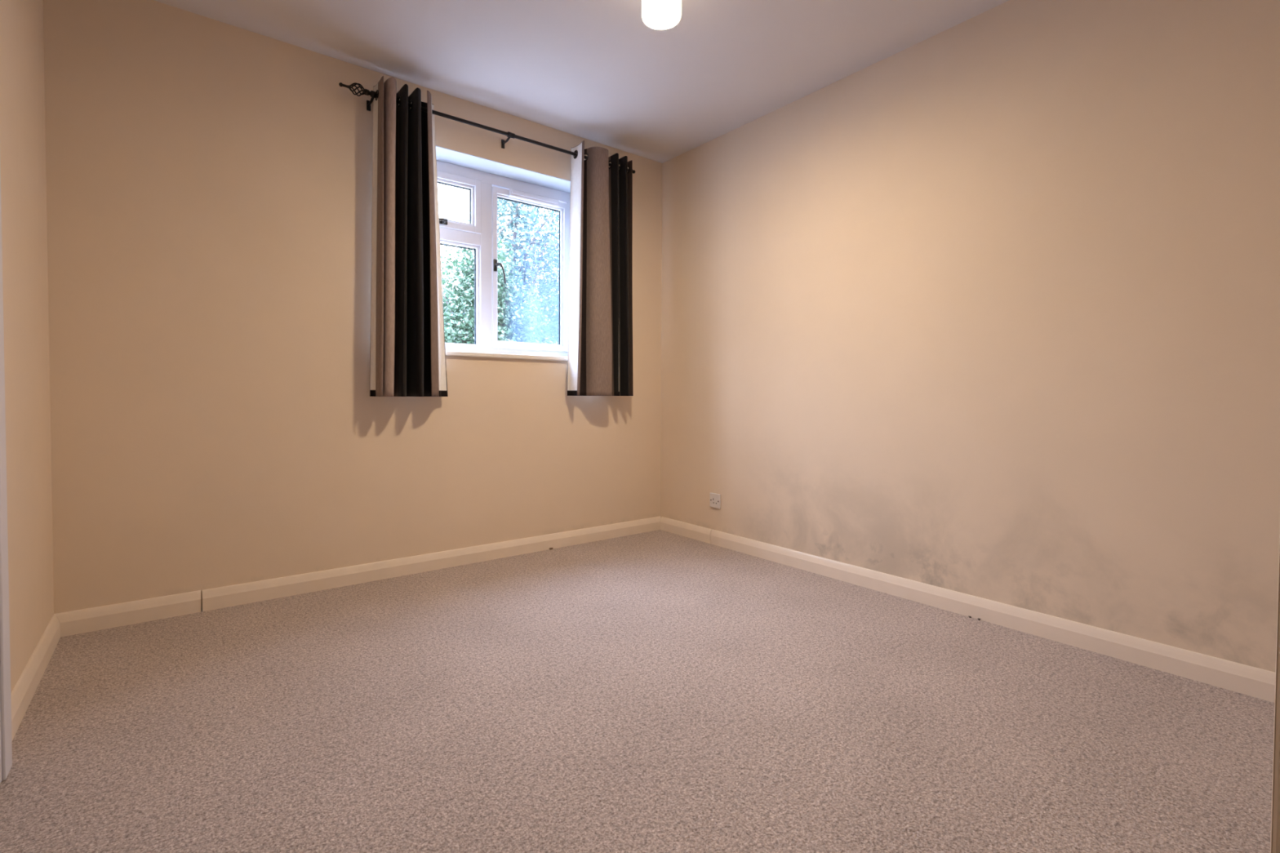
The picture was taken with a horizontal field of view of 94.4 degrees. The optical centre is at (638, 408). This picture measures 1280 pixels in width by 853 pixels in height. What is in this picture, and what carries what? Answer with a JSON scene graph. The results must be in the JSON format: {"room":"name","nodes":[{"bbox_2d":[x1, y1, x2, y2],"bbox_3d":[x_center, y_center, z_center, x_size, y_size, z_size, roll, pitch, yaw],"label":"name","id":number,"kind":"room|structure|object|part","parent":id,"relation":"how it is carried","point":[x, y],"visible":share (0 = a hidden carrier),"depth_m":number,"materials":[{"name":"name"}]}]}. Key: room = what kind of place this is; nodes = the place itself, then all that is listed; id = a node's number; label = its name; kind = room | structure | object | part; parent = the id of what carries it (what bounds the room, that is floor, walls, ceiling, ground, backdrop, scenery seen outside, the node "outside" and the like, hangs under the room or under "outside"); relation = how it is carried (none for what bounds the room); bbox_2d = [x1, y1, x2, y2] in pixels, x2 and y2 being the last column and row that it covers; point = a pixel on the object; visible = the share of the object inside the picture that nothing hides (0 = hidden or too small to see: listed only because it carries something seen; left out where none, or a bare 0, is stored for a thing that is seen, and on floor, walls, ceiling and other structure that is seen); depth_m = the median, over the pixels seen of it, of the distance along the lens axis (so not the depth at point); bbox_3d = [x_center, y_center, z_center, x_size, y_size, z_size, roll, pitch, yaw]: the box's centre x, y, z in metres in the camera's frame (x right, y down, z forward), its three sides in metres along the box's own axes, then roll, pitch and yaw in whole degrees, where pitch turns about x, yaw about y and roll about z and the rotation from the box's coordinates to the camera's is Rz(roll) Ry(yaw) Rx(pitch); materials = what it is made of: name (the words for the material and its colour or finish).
{"room":"empty bedroom","nodes":[
{"label":"empty bedroom","id":0,"kind":"room"},
{"bbox_2d":[0,0,53,693],"bbox_3d":[-0.850,-0.340,0.388,0.150,2.670,4.810,-1,2,-38],"label":"wall","id":1,"kind":"structure","parent":0,"point":[22,90],"depth_m":1.79,"materials":[{"name":"beige paint"}]},
{"bbox_2d":[0,706,1,783],"bbox_3d":[-1.197,-0.137,1.030,0.092,1.984,0.766,-1,2,-38],"label":"door","id":2,"kind":"structure","parent":1,"relation":"in","point":[0,707],"depth_m":1.34,"materials":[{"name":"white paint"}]},
{"bbox_2d":[0,163,12,781],"bbox_3d":[-1.217,-0.171,1.013,0.040,2.060,0.910,-1,2,-38],"label":"trim","id":3,"kind":"structure","parent":1,"relation":"attached to","point":[5,659],"depth_m":1.36,"materials":[{"name":"white paint"}]},
{"bbox_2d":[10,615,60,740],"bbox_3d":[-1.806,0.798,1.763,0.018,0.084,0.956,-1,2,-38],"label":"baseboard","id":4,"kind":"structure","parent":1,"relation":"attached to","point":[25,687],"depth_m":1.75,"materials":[{"name":"beige paint"}]},
{"bbox_2d":[43,0,662,613],"bbox_3d":[-1.063,-0.403,3.111,2.876,2.670,0.260,-1,2,-38],"label":"wall","id":5,"kind":"structure","parent":0,"point":[215,422],"depth_m":2.50,"materials":[{"name":"beige paint"}]},
{"bbox_2d":[53,515,661,637],"bbox_3d":[-0.983,0.773,3.028,2.874,0.084,0.018,-1,2,-38],"label":"baseboard","id":6,"kind":"structure","parent":5,"relation":"attached to","point":[104,617],"depth_m":2.66,"materials":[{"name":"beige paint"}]},
{"bbox_2d":[338,82,635,173],"bbox_3d":[-0.689,-1.431,3.145,1.653,0.074,0.106,-1,2,-38],"label":"pole","id":7,"kind":"object","parent":5,"relation":"attached to","point":[373,95],"visible":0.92,"depth_m":2.97,"materials":[{"name":"metal"}]},
{"bbox_2d":[369,75,448,396],"bbox_3d":[-1.068,-0.777,2.805,0.368,1.444,0.130,-1,2,-38],"label":"curtain","id":8,"kind":"object","parent":7,"relation":"hanging from","point":[407,350],"visible":1,"depth_m":2.77,"materials":[{"name":"fabric"}]},
{"bbox_2d":[567,140,633,395],"bbox_3d":[-0.207,-0.790,3.476,0.421,1.436,0.126,-1,2,-38],"label":"curtain","id":9,"kind":"object","parent":7,"relation":"hanging from","point":[600,355],"visible":0.99,"depth_m":3.42,"materials":[{"name":"fabric"}]},
{"bbox_2d":[435,145,570,360],"bbox_3d":[-0.804,-0.796,3.274,1.180,1.049,0.257,-1,2,-38],"label":"window","id":10,"kind":"structure","parent":5,"relation":"in","point":[486,180],"depth_m":3.32,"materials":[{"name":"white paint"}]},
{"bbox_3d":[-1.050,-0.988,3.108,0.110,0.024,0.053,-1,2,-38],"label":"casement handle","id":11,"kind":"part","parent":10,"relation":"part of","materials":[{"name":"brown metal"}]},
{"bbox_3d":[-0.778,-0.767,3.322,0.052,0.140,0.059,-1,2,-38],"label":"casement handle","id":12,"kind":"part","parent":10,"relation":"part of","materials":[{"name":"brown metal"}]},
{"bbox_3d":[-0.792,-0.284,3.268,1.180,0.026,0.212,-1,2,-38],"label":"sill","id":13,"kind":"part","parent":10,"relation":"part of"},
{"bbox_2d":[154,0,1008,163],"bbox_3d":[0.427,-1.613,1.190,3.176,0.150,4.550,-1,2,-38],"label":"ceiling","id":14,"kind":"structure","parent":0,"point":[593,70],"depth_m":2.59,"materials":[{"name":"white paint"}]},
{"bbox_2d":[641,0,681,29],"bbox_3d":[0.083,-1.483,2.143,0.164,0.156,0.164,-1,2,-38],"label":"ceiling lamp","id":15,"kind":"object","parent":14,"relation":"attached to","point":[655,14],"visible":1,"depth_m":2.12,"materials":[{"name":"white"}]},
{"bbox_2d":[644,6,679,28],"bbox_3d":[0.083,-1.412,2.145,0.127,0.014,0.127,-1,2,-38],"label":"diffuser","id":16,"kind":"object","parent":15,"relation":"attached to","point":[655,17],"depth_m":2.13,"materials":[{"name":"white"}]},
{"bbox_2d":[0,529,1274,852],"bbox_3d":[0.416,0.922,1.248,3.176,0.120,4.550,-1,2,-38],"label":"floor","id":17,"kind":"structure","parent":0,"point":[659,691],"depth_m":1.58,"materials":[{"name":"beige carpet"}]},
{"bbox_2d":[660,0,1279,672],"bbox_3d":[1.532,-0.372,2.255,0.150,2.670,4.810,-1,2,-38],"label":"wall","id":18,"kind":"structure","parent":0,"point":[988,308],"depth_m":2.25,"materials":[{"name":"beige paint"}]},
{"bbox_2d":[709,492,720,508],"bbox_3d":[0.454,0.549,3.515,0.010,0.086,0.086,-1,2,-38],"label":"wall socket","id":19,"kind":"object","parent":18,"relation":"attached to","point":[715,499],"visible":1,"depth_m":3.51,"materials":[{"name":"grey plastic"}]},
{"bbox_2d":[660,516,1275,702],"bbox_3d":[1.053,0.788,2.749,0.018,0.084,2.931,-1,2,-38],"label":"baseboard","id":20,"kind":"structure","parent":18,"relation":"attached to","point":[1241,678],"depth_m":2.23,"materials":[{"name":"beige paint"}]},
{"bbox_2d":[1271,558,1279,852],"bbox_3d":[0.875,-0.323,0.641,2.876,2.400,0.120,-1,2,-38],"label":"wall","id":21,"kind":"structure","parent":0,"point":[1279,558],"depth_m":0.28,"materials":[{"name":"beige paint"}]},
{"bbox_2d":[1270,527,1279,852],"bbox_3d":[0.054,-0.132,0.003,0.753,2.040,0.121,-1,2,-38],"label":"trim","id":22,"kind":"structure","parent":21,"relation":"attached to","point":[1276,826],"depth_m":0.28,"materials":[{"name":"beige paint"}]},
{"label":"outside","id":23,"kind":"structure","parent":0,"visible":0},
{"bbox_3d":[-9.899,0.781,24.838,50.000,0.200,44.700,-1,2,-38],"label":"ground","id":24,"kind":"structure","parent":23,"visible":0},
{"bbox_2d":[440,234,557,344],"bbox_3d":[-2.177,-0.644,7.931,2.252,3.515,2.122,0,1,-21],"label":"tree","id":25,"kind":"object","parent":24,"relation":"on","point":[513,327],"visible":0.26,"depth_m":7.68,"materials":[{"name":"green plant"}]},
{"bbox_2d":[443,271,559,344],"bbox_3d":[-3.483,-1.778,17.768,4.668,5.302,7.856,1,1,23],"label":"tree","id":26,"kind":"object","parent":24,"relation":"on","point":[546,272],"visible":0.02,"depth_m":17.19,"materials":[{"name":"green plant"}]},
{"bbox_2d":[460,198,559,344],"bbox_3d":[-2.263,-2.094,12.168,2.852,6.213,3.556,1,1,22],"label":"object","id":27,"kind":"object","parent":24,"relation":"on","point":[547,286],"visible":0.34,"depth_m":11.54,"materials":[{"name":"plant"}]}
]}

